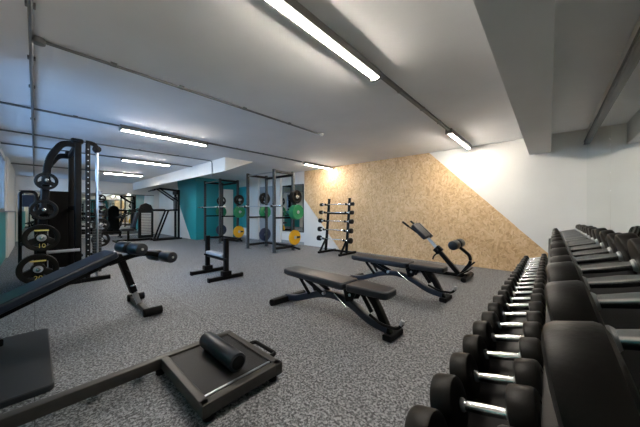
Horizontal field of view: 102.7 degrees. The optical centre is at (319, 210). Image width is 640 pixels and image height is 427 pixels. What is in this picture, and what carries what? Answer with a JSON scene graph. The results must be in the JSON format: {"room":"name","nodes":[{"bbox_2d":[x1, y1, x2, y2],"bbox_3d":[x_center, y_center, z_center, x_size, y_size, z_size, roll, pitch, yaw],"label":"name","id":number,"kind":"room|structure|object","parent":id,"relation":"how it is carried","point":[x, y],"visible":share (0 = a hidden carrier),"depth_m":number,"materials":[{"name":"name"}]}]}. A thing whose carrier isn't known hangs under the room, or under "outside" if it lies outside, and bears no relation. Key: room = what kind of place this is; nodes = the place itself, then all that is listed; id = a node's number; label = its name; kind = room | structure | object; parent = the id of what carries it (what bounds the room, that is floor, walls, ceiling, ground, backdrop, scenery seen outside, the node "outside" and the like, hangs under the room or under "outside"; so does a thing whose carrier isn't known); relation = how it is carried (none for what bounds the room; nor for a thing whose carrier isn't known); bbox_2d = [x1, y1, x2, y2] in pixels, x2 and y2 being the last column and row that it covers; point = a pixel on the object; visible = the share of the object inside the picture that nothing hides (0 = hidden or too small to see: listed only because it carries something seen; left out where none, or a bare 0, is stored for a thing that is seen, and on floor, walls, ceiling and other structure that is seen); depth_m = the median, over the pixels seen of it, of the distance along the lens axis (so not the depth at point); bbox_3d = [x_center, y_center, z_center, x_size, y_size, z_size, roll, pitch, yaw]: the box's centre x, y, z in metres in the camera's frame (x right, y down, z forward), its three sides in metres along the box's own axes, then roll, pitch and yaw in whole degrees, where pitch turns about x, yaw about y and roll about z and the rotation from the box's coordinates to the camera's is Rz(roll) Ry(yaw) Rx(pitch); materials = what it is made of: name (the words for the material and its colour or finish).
{"room":"gym","nodes":[
{"label":"gym","id":0,"kind":"room"},
{"bbox_2d":[0,147,15,265],"bbox_3d":[-6.028,-0.100,4.602,16.580,2.600,0.200,0,0,42],"label":"wall","id":1,"kind":"structure","parent":0,"point":[2,214],"depth_m":6.15,"materials":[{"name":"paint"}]},
{"bbox_2d":[0,152,4,210],"bbox_3d":[-6.907,-0.650,5.479,2.800,1.300,0.060,0,0,42],"label":"window","id":2,"kind":"structure","parent":1,"relation":"in","point":[2,160],"depth_m":6.30,"materials":[{"name":"glass"}]},
{"bbox_2d":[6,157,14,257],"bbox_3d":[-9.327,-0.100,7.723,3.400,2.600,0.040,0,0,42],"label":"column","id":3,"kind":"structure","parent":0,"point":[10,172],"depth_m":7.29,"materials":[{"name":"white paint"}]},
{"bbox_2d":[16,175,158,241],"bbox_3d":[-9.732,-0.100,12.662,0.200,2.600,6.850,0,0,42],"label":"wall","id":4,"kind":"structure","parent":0,"point":[22,182],"depth_m":12.03,"materials":[{"name":"white paint"}]},
{"bbox_2d":[19,190,39,233],"bbox_3d":[-11.692,0.032,10.310,0.024,1.723,0.532,0,0,42],"label":"wall mirror","id":5,"kind":"object","parent":4,"relation":"attached to","point":[27,220],"depth_m":10.26,"materials":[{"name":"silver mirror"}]},
{"bbox_2d":[82,192,84,235],"bbox_3d":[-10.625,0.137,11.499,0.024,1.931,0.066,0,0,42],"label":"wall mirror","id":6,"kind":"object","parent":4,"relation":"attached to","point":[83,194],"depth_m":11.50,"materials":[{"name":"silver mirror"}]},
{"bbox_2d":[90,193,94,235],"bbox_3d":[-10.422,0.157,11.726,0.024,1.924,0.138,0,0,42],"label":"wall mirror","id":7,"kind":"object","parent":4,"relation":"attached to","point":[92,195],"depth_m":11.72,"materials":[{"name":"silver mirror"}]},
{"bbox_2d":[102,193,153,234],"bbox_3d":[-9.495,0.155,12.759,0.024,1.969,2.072,0,0,42],"label":"wall mirror","id":8,"kind":"object","parent":4,"relation":"attached to","point":[116,205],"depth_m":12.54,"materials":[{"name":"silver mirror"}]},
{"bbox_2d":[177,177,235,239],"bbox_3d":[-6.253,-0.100,12.872,4.700,2.600,1.890,0,0,42],"label":"wall","id":9,"kind":"structure","parent":0,"point":[192,189],"depth_m":11.02,"materials":[{"name":"paint"}]},
{"bbox_2d":[159,181,189,238],"bbox_3d":[-7.083,-0.100,12.343,4.130,2.600,0.006,0,0,42],"label":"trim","id":10,"kind":"structure","parent":9,"relation":"attached to","point":[165,203],"depth_m":12.66,"materials":[{"name":"paint"}]},
{"bbox_2d":[223,189,232,236],"bbox_3d":[-4.225,0.110,11.583,0.040,2.180,0.620,0,0,42],"label":"panel","id":11,"kind":"object","parent":9,"relation":"attached to","point":[227,194],"visible":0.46,"depth_m":11.63,"materials":[{"name":"paint"}]},
{"bbox_2d":[0,233,511,426],"bbox_3d":[-3.674,1.250,7.226,16.680,0.100,7.450,0,0,42],"label":"floor","id":12,"kind":"structure","parent":0,"point":[338,370],"depth_m":2.51,"materials":[{"name":"rubber"}]},
{"bbox_2d":[0,328,53,408],"bbox_3d":[-2.427,1.177,1.922,1.240,0.045,0.560,0,0,42],"label":"exercise mat","id":13,"kind":"object","parent":12,"relation":"on","point":[26,367],"visible":0.97,"depth_m":1.89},
{"bbox_2d":[18,190,37,262],"bbox_3d":[-6.353,0.375,5.572,0.500,1.650,0.290,0,0,42],"label":"machine","id":14,"kind":"object","parent":12,"relation":"on","point":[23,200],"visible":0.75,"depth_m":5.49,"materials":[{"name":"black metal"}]},
{"bbox_2d":[30,138,110,284],"bbox_3d":[-4.413,0.000,4.511,1.495,2.400,0.980,0,0,42],"label":"cable machine","id":15,"kind":"object","parent":12,"relation":"on","point":[68,220],"visible":0.76,"depth_m":4.42,"materials":[{"name":"black metal"}]},
{"bbox_2d":[15,254,58,282],"bbox_3d":[-4.205,0.868,3.820,0.044,0.440,0.440,0,0,42],"label":"weight plate","id":16,"kind":"object","parent":15,"relation":"on","point":[38,259],"visible":0.79,"depth_m":3.79,"materials":[{"name":"rubber"}]},
{"bbox_2d":[21,224,60,250],"bbox_3d":[-4.182,0.403,3.846,0.044,0.400,0.400,0,0,42],"label":"weight plate","id":17,"kind":"object","parent":15,"relation":"on","point":[41,230],"visible":0.96,"depth_m":3.83,"materials":[{"name":"rubber"}]},
{"bbox_2d":[29,200,58,219],"bbox_3d":[-4.200,-0.017,3.896,0.044,0.310,0.310,0,0,42],"label":"weight plate","id":18,"kind":"object","parent":15,"relation":"on","point":[54,213],"visible":0.97,"depth_m":3.88,"materials":[{"name":"rubber"}]},
{"bbox_2d":[34,172,58,189],"bbox_3d":[-4.183,-0.457,3.914,0.044,0.260,0.260,0,0,42],"label":"weight plate","id":19,"kind":"object","parent":15,"relation":"on","point":[46,175],"visible":0.97,"depth_m":3.90,"materials":[{"name":"black metal"}]},
{"bbox_2d":[0,241,176,346],"bbox_3d":[-2.461,0.786,2.715,0.851,0.827,1.686,0,0,28],"label":"bench","id":20,"kind":"object","parent":12,"relation":"on","point":[12,301],"visible":1,"depth_m":2.69,"materials":[{"name":"black leather"}]},
{"bbox_2d":[90,191,102,254],"bbox_3d":[-6.107,0.325,7.119,0.481,1.750,0.481,0,0,-3],"label":"tree","id":21,"kind":"object","parent":12,"relation":"on","point":[100,192],"visible":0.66,"depth_m":7.08,"materials":[{"name":"metal"}]},
{"bbox_2d":[91,232,109,245],"bbox_3d":[-6.043,0.783,7.061,0.054,0.400,0.400,0,0,42],"label":"weight plate","id":22,"kind":"object","parent":21,"relation":"on","point":[107,241],"visible":0.4,"depth_m":7.12,"materials":[{"name":"rubber"}]},
{"bbox_2d":[92,218,108,230],"bbox_3d":[-6.043,0.383,7.061,0.054,0.360,0.360,0,0,42],"label":"weight plate","id":23,"kind":"object","parent":21,"relation":"on","point":[101,220],"visible":0.78,"depth_m":7.07,"materials":[{"name":"rubber"}]},
{"bbox_2d":[82,230,121,237],"bbox_3d":[-9.756,0.422,10.989,0.560,1.556,1.977,0,0,42],"label":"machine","id":24,"kind":"object","parent":12,"relation":"on","point":[105,231],"visible":0.23,"depth_m":11.43,"materials":[{"name":"black metal"}]},
{"bbox_2d":[112,203,152,242],"bbox_3d":[-7.377,0.435,10.196,0.728,1.521,1.295,0,0,42],"label":"machine","id":25,"kind":"object","parent":12,"relation":"on","point":[144,215],"visible":0.99,"depth_m":10.37,"materials":[{"name":"black metal"}]},
{"bbox_2d":[0,330,281,426],"bbox_3d":[-1.030,1.139,1.566,0.785,0.122,1.616,0,0,42],"label":"platform","id":26,"kind":"object","parent":12,"relation":"on","point":[206,384],"visible":0.94,"depth_m":1.67,"materials":[{"name":"rubber"}]},
{"bbox_2d":[199,331,244,371],"bbox_3d":[-0.733,1.027,1.893,0.486,0.124,0.124,0,0,42],"label":"foam roller","id":27,"kind":"object","parent":26,"relation":"on","point":[233,359],"visible":1,"depth_m":1.80,"materials":[{"name":"black rubber"}]},
{"bbox_2d":[148,188,181,240],"bbox_3d":[-6.451,0.126,10.726,0.830,2.149,1.090,0,0,42],"label":"tower","id":28,"kind":"object","parent":12,"relation":"on","point":[176,199],"visible":1,"depth_m":10.86,"materials":[{"name":"black metal"}]},
{"bbox_2d":[190,235,242,282],"bbox_3d":[-1.897,0.841,4.725,0.895,0.721,0.640,0,0,42],"label":"stand","id":29,"kind":"object","parent":12,"relation":"on","point":[226,273],"visible":1,"depth_m":4.63,"materials":[{"name":"black metal"}]},
{"bbox_2d":[202,178,241,243],"bbox_3d":[-3.915,0.000,10.099,1.803,2.400,0.895,0,0,42],"label":"power rack","id":30,"kind":"object","parent":12,"relation":"on","point":[236,182],"visible":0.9,"depth_m":10.14,"materials":[{"name":"metal"}]},
{"bbox_2d":[233,226,243,237],"bbox_3d":[-3.150,0.803,9.934,0.064,0.450,0.450,0,0,42],"label":"weight plate","id":31,"kind":"object","parent":30,"relation":"on","point":[237,229],"visible":1,"depth_m":9.90,"materials":[{"name":"rubber"}]},
{"bbox_2d":[234,206,244,217],"bbox_3d":[-3.103,0.033,9.891,0.064,0.450,0.450,0,0,42],"label":"weight plate","id":32,"kind":"object","parent":30,"relation":"on","point":[237,209],"visible":0.92,"depth_m":9.86,"materials":[{"name":"rubber"}]},
{"bbox_2d":[244,169,299,253],"bbox_3d":[-1.574,0.000,7.999,1.913,2.400,0.895,0,0,42],"label":"power rack","id":33,"kind":"object","parent":12,"relation":"on","point":[274,177],"visible":0.8,"depth_m":7.90,"materials":[{"name":"metal"}]},
{"bbox_2d":[259,228,270,240],"bbox_3d":[-1.894,0.803,8.807,0.064,0.450,0.450,0,0,42],"label":"weight plate","id":34,"kind":"object","parent":33,"relation":"on","point":[262,231],"visible":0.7,"depth_m":8.72,"materials":[{"name":"blue rubber"}]},
{"bbox_2d":[259,205,270,216],"bbox_3d":[-1.894,0.033,8.807,0.064,0.450,0.450,0,0,42],"label":"weight plate","id":35,"kind":"object","parent":33,"relation":"on","point":[262,209],"visible":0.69,"depth_m":8.72,"materials":[{"name":"rubber"}]},
{"bbox_2d":[289,230,300,244],"bbox_3d":[-0.768,0.803,7.797,0.064,0.450,0.450,0,0,42],"label":"weight plate","id":36,"kind":"object","parent":33,"relation":"on","point":[294,233],"visible":1,"depth_m":7.76,"materials":[{"name":"yellow rubber"}]},
{"bbox_2d":[291,190,301,202],"bbox_3d":[-0.701,-0.427,7.736,0.048,0.400,0.400,0,0,42],"label":"weight plate","id":37,"kind":"object","parent":33,"relation":"on","point":[296,192],"visible":0.94,"depth_m":7.70,"materials":[{"name":"metal"}]},
{"bbox_2d":[292,205,303,219],"bbox_3d":[-0.673,0.033,7.711,0.064,0.450,0.450,0,0,42],"label":"weight plate","id":38,"kind":"object","parent":33,"relation":"on","point":[296,208],"visible":0.99,"depth_m":7.68,"materials":[{"name":"rubber"}]},
{"bbox_2d":[269,266,404,342],"bbox_3d":[0.169,0.971,2.869,1.720,0.458,0.570,0,0,44],"label":"weight bench","id":39,"kind":"object","parent":12,"relation":"on","point":[353,288],"visible":1,"depth_m":2.66,"materials":[{"name":"black leather"}]},
{"bbox_2d":[318,198,355,256],"bbox_3d":[0.484,0.420,7.278,0.806,1.560,0.760,0,0,42],"label":"rack","id":40,"kind":"object","parent":12,"relation":"on","point":[325,241],"visible":0.9,"depth_m":7.26,"materials":[{"name":"black metal"}]},
{"bbox_2d":[317,235,352,243],"bbox_3d":[0.389,0.792,7.172,1.200,0.156,0.156,0,0,42],"label":"barbell","id":41,"kind":"object","parent":40,"relation":"on","point":[319,237],"visible":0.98,"depth_m":7.04,"materials":[{"name":"silver metal"}]},
{"bbox_2d":[317,227,353,233],"bbox_3d":[0.409,0.532,7.194,1.200,0.142,0.142,0,0,42],"label":"barbell","id":42,"kind":"object","parent":40,"relation":"on","point":[350,230],"visible":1,"depth_m":7.06,"materials":[{"name":"silver metal"}]},
{"bbox_2d":[349,253,456,302],"bbox_3d":[1.163,0.971,3.872,1.720,0.458,0.570,0,0,44],"label":"weight bench","id":43,"kind":"object","parent":12,"relation":"on","point":[427,270],"visible":0.92,"depth_m":3.67,"materials":[{"name":"leather"}]},
{"bbox_2d":[402,221,474,282],"bbox_3d":[2.240,0.702,4.843,1.256,1.005,0.600,0,0,42],"label":"bench","id":44,"kind":"object","parent":12,"relation":"on","point":[418,228],"visible":0.96,"depth_m":4.68,"materials":[{"name":"black metal"}]},
{"bbox_2d":[512,238,551,309],"bbox_3d":[2.335,0.728,2.527,0.740,0.944,2.200,0,0,42],"label":"dumbbell rack","id":45,"kind":"object","parent":12,"relation":"on","point":[549,241],"visible":0.05,"depth_m":2.10,"materials":[{"name":"black metal"}]},
{"bbox_2d":[501,283,544,302],"bbox_3d":[1.536,0.618,1.927,0.284,0.193,0.136,0,0,42],"label":"dumbbell","id":46,"kind":"object","parent":45,"relation":"on","point":[508,288],"visible":0.48,"depth_m":1.93,"materials":[{"name":"rubber"}]},
{"bbox_2d":[512,281,534,309],"bbox_3d":[2.197,0.701,2.651,0.332,0.098,2.200,0,0,42],"label":"shelf","id":47,"kind":"object","parent":45,"relation":"attached to","point":[532,281],"depth_m":1.99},
{"bbox_2d":[504,278,546,296],"bbox_3d":[1.654,0.618,2.058,0.284,0.193,0.136,0,0,42],"label":"dumbbell","id":48,"kind":"object","parent":45,"relation":"on","point":[537,280],"visible":0.5,"depth_m":2.06,"materials":[{"name":"rubber"}]},
{"bbox_2d":[507,275,546,290],"bbox_3d":[1.770,0.622,2.185,0.276,0.184,0.129,0,0,42],"label":"dumbbell","id":49,"kind":"object","parent":45,"relation":"on","point":[517,284],"visible":0.43,"depth_m":2.19,"materials":[{"name":"rubber"}]},
{"bbox_2d":[509,271,546,282],"bbox_3d":[1.882,0.622,2.310,0.276,0.184,0.129,0,0,42],"label":"dumbbell","id":50,"kind":"object","parent":45,"relation":"on","point":[518,279],"visible":0.48,"depth_m":2.31,"materials":[{"name":"rubber"}]},
{"bbox_2d":[511,268,546,278],"bbox_3d":[1.992,0.622,2.433,0.276,0.184,0.129,0,0,42],"label":"dumbbell","id":51,"kind":"object","parent":45,"relation":"on","point":[539,269],"visible":0.46,"depth_m":2.43,"materials":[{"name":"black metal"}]},
{"bbox_2d":[514,266,545,278],"bbox_3d":[2.103,0.626,2.555,0.268,0.175,0.121,0,0,42],"label":"dumbbell","id":52,"kind":"object","parent":45,"relation":"on","point":[519,270],"visible":0.3,"depth_m":2.56,"materials":[{"name":"metal"}]},
{"bbox_2d":[515,264,545,272],"bbox_3d":[2.213,0.626,2.678,0.268,0.175,0.121,0,0,42],"label":"dumbbell","id":53,"kind":"object","parent":45,"relation":"on","point":[544,265],"visible":0.42,"depth_m":2.68,"materials":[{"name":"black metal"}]},
{"bbox_2d":[517,261,546,269],"bbox_3d":[2.323,0.626,2.801,0.268,0.175,0.121,0,0,42],"label":"dumbbell","id":54,"kind":"object","parent":45,"relation":"on","point":[541,262],"visible":0.39,"depth_m":2.80,"materials":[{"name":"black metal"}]},
{"bbox_2d":[548,238,551,263],"bbox_3d":[2.435,0.317,2.437,0.392,0.114,2.200,0,0,42],"label":"shelf","id":55,"kind":"object","parent":45,"relation":"attached to","point":[549,242],"depth_m":2.40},
{"bbox_2d":[552,226,592,238],"bbox_3d":[2.175,0.228,2.186,0.291,0.215,0.158,0,0,42],"label":"dumbbell","id":56,"kind":"object","parent":45,"relation":"on","point":[586,227],"visible":0.23,"depth_m":2.16,"materials":[{"name":"silver metal"}]},
{"bbox_2d":[552,227,596,241],"bbox_3d":[2.033,0.228,2.028,0.291,0.215,0.158,0,0,42],"label":"dumbbell","id":57,"kind":"object","parent":45,"relation":"on","point":[589,236],"visible":0.27,"depth_m":2.00,"materials":[{"name":"silver metal"}]},
{"bbox_2d":[551,228,606,246],"bbox_3d":[1.731,0.221,1.694,0.302,0.231,0.174,0,0,42],"label":"dumbbell","id":58,"kind":"object","parent":45,"relation":"on","point":[597,240],"visible":0.3,"depth_m":1.66,"materials":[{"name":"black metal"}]},
{"bbox_2d":[564,228,596,243],"bbox_3d":[1.885,0.228,1.863,0.291,0.215,0.158,0,0,42],"label":"dumbbell","id":59,"kind":"object","parent":45,"relation":"on","point":[592,230],"visible":0.16,"depth_m":1.83,"materials":[{"name":"metal"}]},
{"bbox_2d":[467,261,639,426],"bbox_3d":[0.839,0.728,0.860,0.740,0.944,2.200,0,0,42],"label":"dumbbell rack","id":60,"kind":"object","parent":12,"relation":"on","point":[490,393],"visible":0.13,"depth_m":0.87,"materials":[{"name":"black metal"}]},
{"bbox_2d":[404,405,511,426],"bbox_3d":[0.372,0.607,0.634,0.309,0.221,0.160,0,0,42],"label":"dumbbell","id":61,"kind":"object","parent":60,"relation":"on","point":[418,415],"visible":1,"depth_m":0.70,"materials":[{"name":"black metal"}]},
{"bbox_2d":[430,373,541,426],"bbox_3d":[0.506,0.607,0.782,0.309,0.221,0.160,0,0,42],"label":"dumbbell","id":62,"kind":"object","parent":60,"relation":"on","point":[523,403],"visible":0.89,"depth_m":0.78,"materials":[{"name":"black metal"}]},
{"bbox_2d":[449,352,542,399],"bbox_3d":[0.640,0.611,0.931,0.301,0.212,0.152,0,0,42],"label":"dumbbell","id":63,"kind":"object","parent":60,"relation":"on","point":[527,371],"visible":0.68,"depth_m":0.93,"materials":[{"name":"rubber"}]},
{"bbox_2d":[467,310,528,426],"bbox_3d":[0.701,0.701,0.983,0.332,0.098,2.200,0,0,42],"label":"shelf","id":64,"kind":"object","parent":60,"relation":"attached to","point":[490,393],"depth_m":1.03,"materials":[{"name":"metal"}]},
{"bbox_2d":[462,334,543,372],"bbox_3d":[0.773,0.611,1.079,0.301,0.212,0.152,0,0,42],"label":"dumbbell","id":65,"kind":"object","parent":60,"relation":"on","point":[529,347],"visible":0.61,"depth_m":1.08,"materials":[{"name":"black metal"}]},
{"bbox_2d":[472,321,542,350],"bbox_3d":[0.907,0.611,1.228,0.301,0.212,0.152,0,0,42],"label":"dumbbell","id":66,"kind":"object","parent":60,"relation":"on","point":[484,329],"visible":0.49,"depth_m":1.23,"materials":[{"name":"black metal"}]},
{"bbox_2d":[481,311,544,334],"bbox_3d":[1.039,0.615,1.373,0.293,0.203,0.144,0,0,42],"label":"dumbbell","id":67,"kind":"object","parent":60,"relation":"on","point":[491,317],"visible":0.53,"depth_m":1.38,"materials":[{"name":"rubber"}]},
{"bbox_2d":[487,301,545,321],"bbox_3d":[1.167,0.615,1.516,0.293,0.203,0.144,0,0,42],"label":"dumbbell","id":68,"kind":"object","parent":60,"relation":"on","point":[496,307],"visible":0.56,"depth_m":1.51,"materials":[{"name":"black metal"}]},
{"bbox_2d":[492,293,545,317],"bbox_3d":[1.292,0.615,1.656,0.293,0.203,0.144,0,0,42],"label":"dumbbell","id":69,"kind":"object","parent":60,"relation":"on","point":[501,299],"visible":0.5,"depth_m":1.66,"materials":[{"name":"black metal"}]},
{"bbox_2d":[497,288,544,309],"bbox_3d":[1.416,0.618,1.793,0.284,0.193,0.136,0,0,42],"label":"dumbbell","id":70,"kind":"object","parent":60,"relation":"on","point":[505,293],"visible":0.36,"depth_m":1.80,"materials":[{"name":"rubber"}]},
{"bbox_2d":[551,230,614,251],"bbox_3d":[1.573,0.221,1.518,0.302,0.231,0.174,0,0,42],"label":"dumbbell","id":71,"kind":"object","parent":60,"relation":"on","point":[603,234],"visible":0.29,"depth_m":1.48,"materials":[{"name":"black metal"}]},
{"bbox_2d":[552,232,621,261],"bbox_3d":[1.406,0.221,1.332,0.302,0.231,0.174,0,0,42],"label":"dumbbell","id":72,"kind":"object","parent":60,"relation":"on","point":[612,248],"visible":0.37,"depth_m":1.29,"materials":[{"name":"metal"}]},
{"bbox_2d":[541,321,639,426],"bbox_3d":[0.401,0.206,0.218,0.323,0.264,0.204,0,0,42],"label":"dumbbell","id":73,"kind":"object","parent":60,"relation":"on","point":[591,384],"visible":1,"depth_m":0.25,"materials":[{"name":"rubber"}]},
{"bbox_2d":[541,261,639,426],"bbox_3d":[0.939,0.317,0.770,0.392,0.114,2.200,0,0,42],"label":"shelf","id":74,"kind":"object","parent":60,"relation":"attached to","point":[615,318],"depth_m":0.72,"materials":[{"name":"metal"}]},
{"bbox_2d":[544,280,639,352],"bbox_3d":[0.568,0.206,0.404,0.323,0.264,0.204,0,0,42],"label":"dumbbell","id":75,"kind":"object","parent":60,"relation":"on","point":[570,300],"visible":0.39,"depth_m":0.44,"materials":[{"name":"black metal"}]},
{"bbox_2d":[546,261,639,309],"bbox_3d":[0.735,0.206,0.590,0.323,0.264,0.204,0,0,42],"label":"dumbbell","id":76,"kind":"object","parent":60,"relation":"on","point":[567,270],"visible":0.33,"depth_m":0.62,"materials":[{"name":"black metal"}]},
{"bbox_2d":[549,232,638,274],"bbox_3d":[1.237,0.214,1.147,0.312,0.248,0.189,0,0,42],"label":"dumbbell","id":77,"kind":"object","parent":60,"relation":"on","point":[621,240],"visible":0.41,"depth_m":1.10,"materials":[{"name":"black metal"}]},
{"bbox_2d":[549,237,639,274],"bbox_3d":[1.070,0.214,0.961,0.312,0.248,0.189,0,0,42],"label":"dumbbell","id":78,"kind":"object","parent":60,"relation":"on","point":[633,244],"visible":0.48,"depth_m":0.94,"materials":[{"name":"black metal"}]},
{"bbox_2d":[549,255,639,289],"bbox_3d":[0.903,0.214,0.775,0.312,0.248,0.189,0,0,42],"label":"dumbbell","id":79,"kind":"object","parent":60,"relation":"on","point":[617,281],"visible":0.36,"depth_m":0.78,"materials":[{"name":"metal"}]},
{"bbox_2d":[0,0,639,183],"bbox_3d":[-3.674,-1.460,7.226,16.680,0.120,7.450,0,0,42],"label":"ceiling","id":80,"kind":"structure","parent":0,"point":[248,54],"depth_m":2.75,"materials":[{"name":"paint"}]},
{"bbox_2d":[24,0,35,175],"bbox_3d":[-5.931,-1.384,5.294,14.700,0.031,0.050,0,0,42],"label":"conduit","id":81,"kind":"object","parent":80,"relation":"attached to","point":[30,5],"visible":1,"depth_m":2.30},
{"bbox_2d":[0,101,118,126],"bbox_3d":[-3.717,-1.385,3.644,0.050,0.030,1.380,0,0,42],"label":"conduit","id":82,"kind":"object","parent":80,"relation":"attached to","point":[21,106],"visible":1,"depth_m":3.64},
{"bbox_2d":[1,142,120,157],"bbox_3d":[-5.830,-1.382,5.930,0.032,0.030,1.960,0,0,42],"label":"conduit","id":83,"kind":"object","parent":80,"relation":"attached to","point":[1,142],"visible":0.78,"depth_m":5.61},
{"bbox_2d":[0,129,212,175],"bbox_3d":[-4.229,-1.180,5.694,0.050,0.440,3.748,0,0,42],"label":"conduit","id":84,"kind":"object","parent":80,"relation":"attached to","point":[0,129],"visible":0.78,"depth_m":5.48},
{"bbox_2d":[103,171,142,176],"bbox_3d":[-7.181,-1.357,9.366,0.104,0.087,1.156,0,0,42],"label":"strip light","id":85,"kind":"object","parent":80,"relation":"attached to","point":[104,172],"visible":1,"depth_m":9.30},
{"bbox_2d":[120,157,170,165],"bbox_3d":[-4.792,-1.357,7.088,0.104,0.087,1.156,0,0,42],"label":"strip light","id":86,"kind":"object","parent":80,"relation":"attached to","point":[121,158],"visible":1,"depth_m":7.02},
{"bbox_2d":[122,160,168,165],"bbox_3d":[-4.792,-1.324,7.088,0.042,0.020,1.110,0,0,42],"label":"diffuser","id":87,"kind":"object","parent":86,"relation":"attached to","point":[138,161],"depth_m":7.09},
{"bbox_2d":[119,124,207,146],"bbox_3d":[-2.782,-1.357,4.686,0.104,0.087,1.426,0,0,42],"label":"strip light","id":88,"kind":"object","parent":80,"relation":"attached to","point":[126,128],"visible":0.95,"depth_m":4.56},
{"bbox_2d":[31,35,319,134],"bbox_3d":[-1.158,-1.376,3.321,0.084,0.048,3.442,0,0,42],"label":"conduit","id":89,"kind":"object","parent":80,"relation":"attached to","point":[37,40],"visible":0.96,"depth_m":2.55,"materials":[{"name":"metal"}]},
{"bbox_2d":[133,157,251,189],"bbox_3d":[-5.651,-1.220,10.075,9.330,0.360,0.850,0,0,42],"label":"bulkhead","id":90,"kind":"object","parent":80,"relation":"attached to","point":[222,164],"visible":1,"depth_m":7.92,"materials":[{"name":"white paint"}]},
{"bbox_2d":[208,142,301,161],"bbox_3d":[-1.405,-1.383,6.191,0.050,0.033,2.660,0,0,42],"label":"conduit","id":91,"kind":"object","parent":80,"relation":"attached to","point":[208,142],"visible":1,"depth_m":5.93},
{"bbox_2d":[303,161,332,169],"bbox_3d":[-0.038,-1.357,7.699,0.104,0.087,1.216,0,0,42],"label":"strip light","id":92,"kind":"object","parent":80,"relation":"attached to","point":[305,162],"visible":1,"depth_m":7.62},
{"bbox_2d":[263,0,380,81],"bbox_3d":[0.068,-1.357,2.022,0.104,0.087,1.506,0,0,42],"label":"strip light","id":93,"kind":"object","parent":80,"relation":"attached to","point":[293,10],"visible":1,"depth_m":1.94,"materials":[{"name":"plastic"}]},
{"bbox_2d":[381,72,449,130],"bbox_3d":[1.385,-1.380,3.460,0.056,0.040,2.400,0,0,42],"label":"conduit","id":94,"kind":"object","parent":80,"relation":"attached to","point":[384,77],"visible":0.96,"depth_m":3.15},
{"bbox_2d":[445,128,471,149],"bbox_3d":[2.674,-1.357,4.896,0.104,0.087,1.466,0,0,42],"label":"strip light","id":95,"kind":"object","parent":80,"relation":"attached to","point":[453,134],"visible":0.86,"depth_m":4.74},
{"bbox_2d":[448,134,469,148],"bbox_3d":[2.674,-1.324,4.896,0.042,0.020,1.420,0,0,42],"label":"diffuser","id":96,"kind":"object","parent":95,"relation":"attached to","point":[457,138],"depth_m":4.84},
{"bbox_2d":[473,0,554,154],"bbox_3d":[1.833,-1.235,2.245,0.310,0.330,6.790,0,0,42],"label":"beam","id":97,"kind":"structure","parent":80,"relation":"attached to","point":[519,34],"depth_m":1.77,"materials":[{"name":"paint"}]},
{"bbox_2d":[239,140,514,248],"bbox_3d":[-1.319,-0.100,9.850,16.580,2.600,0.200,0,0,42],"label":"wall","id":98,"kind":"structure","parent":0,"point":[488,169],"depth_m":5.47,"materials":[{"name":"white paint"}]},
{"bbox_2d":[239,187,245,227],"bbox_3d":[-3.528,-0.170,11.670,0.930,1.840,0.040,0,0,42],"label":"panel","id":99,"kind":"object","parent":98,"relation":"attached to","point":[242,190],"visible":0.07,"depth_m":11.58,"materials":[{"name":"paint"}]},
{"bbox_2d":[249,178,259,239],"bbox_3d":[-2.872,-0.100,11.054,0.800,2.600,0.080,0,0,42],"label":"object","id":100,"kind":"structure","parent":98,"relation":"attached to","point":[254,184],"depth_m":10.93,"materials":[{"name":"white paint"}]},
{"bbox_2d":[260,186,271,240],"bbox_3d":[-2.194,0.100,10.432,0.900,2.200,0.100,0,0,42],"label":"mirror","id":101,"kind":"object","parent":98,"relation":"in","point":[262,189],"depth_m":10.30,"materials":[{"name":"mirror"}]},
{"bbox_2d":[276,174,281,241],"bbox_3d":[-1.651,-0.100,9.959,0.400,2.600,0.080,0,0,42],"label":"trim","id":102,"kind":"structure","parent":98,"relation":"attached to","point":[279,180],"depth_m":9.85,"materials":[{"name":"white paint"}]},
{"bbox_2d":[282,184,303,232],"bbox_3d":[-1.002,-0.100,9.410,1.140,1.720,0.030,0,0,42],"label":"wall mirror","id":103,"kind":"object","parent":98,"relation":"attached to","point":[286,203],"visible":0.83,"depth_m":9.56,"materials":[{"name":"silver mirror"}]},
{"bbox_2d":[304,153,514,270],"bbox_3d":[1.659,-0.099,7.030,5.920,2.598,0.020,0,0,42],"label":"board","id":104,"kind":"object","parent":98,"relation":"attached to","point":[386,193],"visible":0.85,"depth_m":6.46,"materials":[{"name":"wood"}]},
{"bbox_2d":[515,129,587,252],"bbox_3d":[4.213,-0.100,4.711,0.980,2.600,0.060,0,0,42],"label":"wall pier","id":105,"kind":"object","parent":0,"point":[551,188],"visible":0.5,"depth_m":4.67,"materials":[{"name":"white paint"}]},
{"bbox_2d":[515,226,547,267],"bbox_3d":[4.145,0.748,4.724,0.860,0.905,0.012,0,0,42],"label":"wall panel","id":106,"kind":"object","parent":105,"relation":"attached to","point":[524,246],"visible":0.29,"depth_m":4.91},
{"bbox_2d":[588,16,639,130],"bbox_3d":[2.385,-0.100,1.790,0.200,2.600,6.850,0,0,42],"label":"wall","id":107,"kind":"structure","parent":0,"point":[637,25],"depth_m":2.37,"materials":[{"name":"white paint"}]},
{"bbox_2d":[587,104,609,229],"bbox_3d":[3.783,0.010,3.506,0.012,2.280,2.288,0,0,42],"label":"wall mirror","id":108,"kind":"object","parent":107,"relation":"attached to","point":[598,146],"visible":0.41,"depth_m":3.23,"materials":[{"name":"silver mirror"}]},
{"bbox_2d":[584,27,639,144],"bbox_3d":[2.443,-1.160,2.040,0.049,0.060,6.250,0,0,42],"label":"track","id":109,"kind":"object","parent":107,"relation":"attached to","point":[634,48],"visible":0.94,"depth_m":2.23,"materials":[{"name":"metal"}]},
{"bbox_2d":[610,50,639,236],"bbox_3d":[1.751,0.010,1.242,0.012,2.280,3.788,0,0,42],"label":"wall mirror","id":110,"kind":"object","parent":107,"relation":"attached to","point":[625,104],"visible":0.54,"depth_m":2.10,"materials":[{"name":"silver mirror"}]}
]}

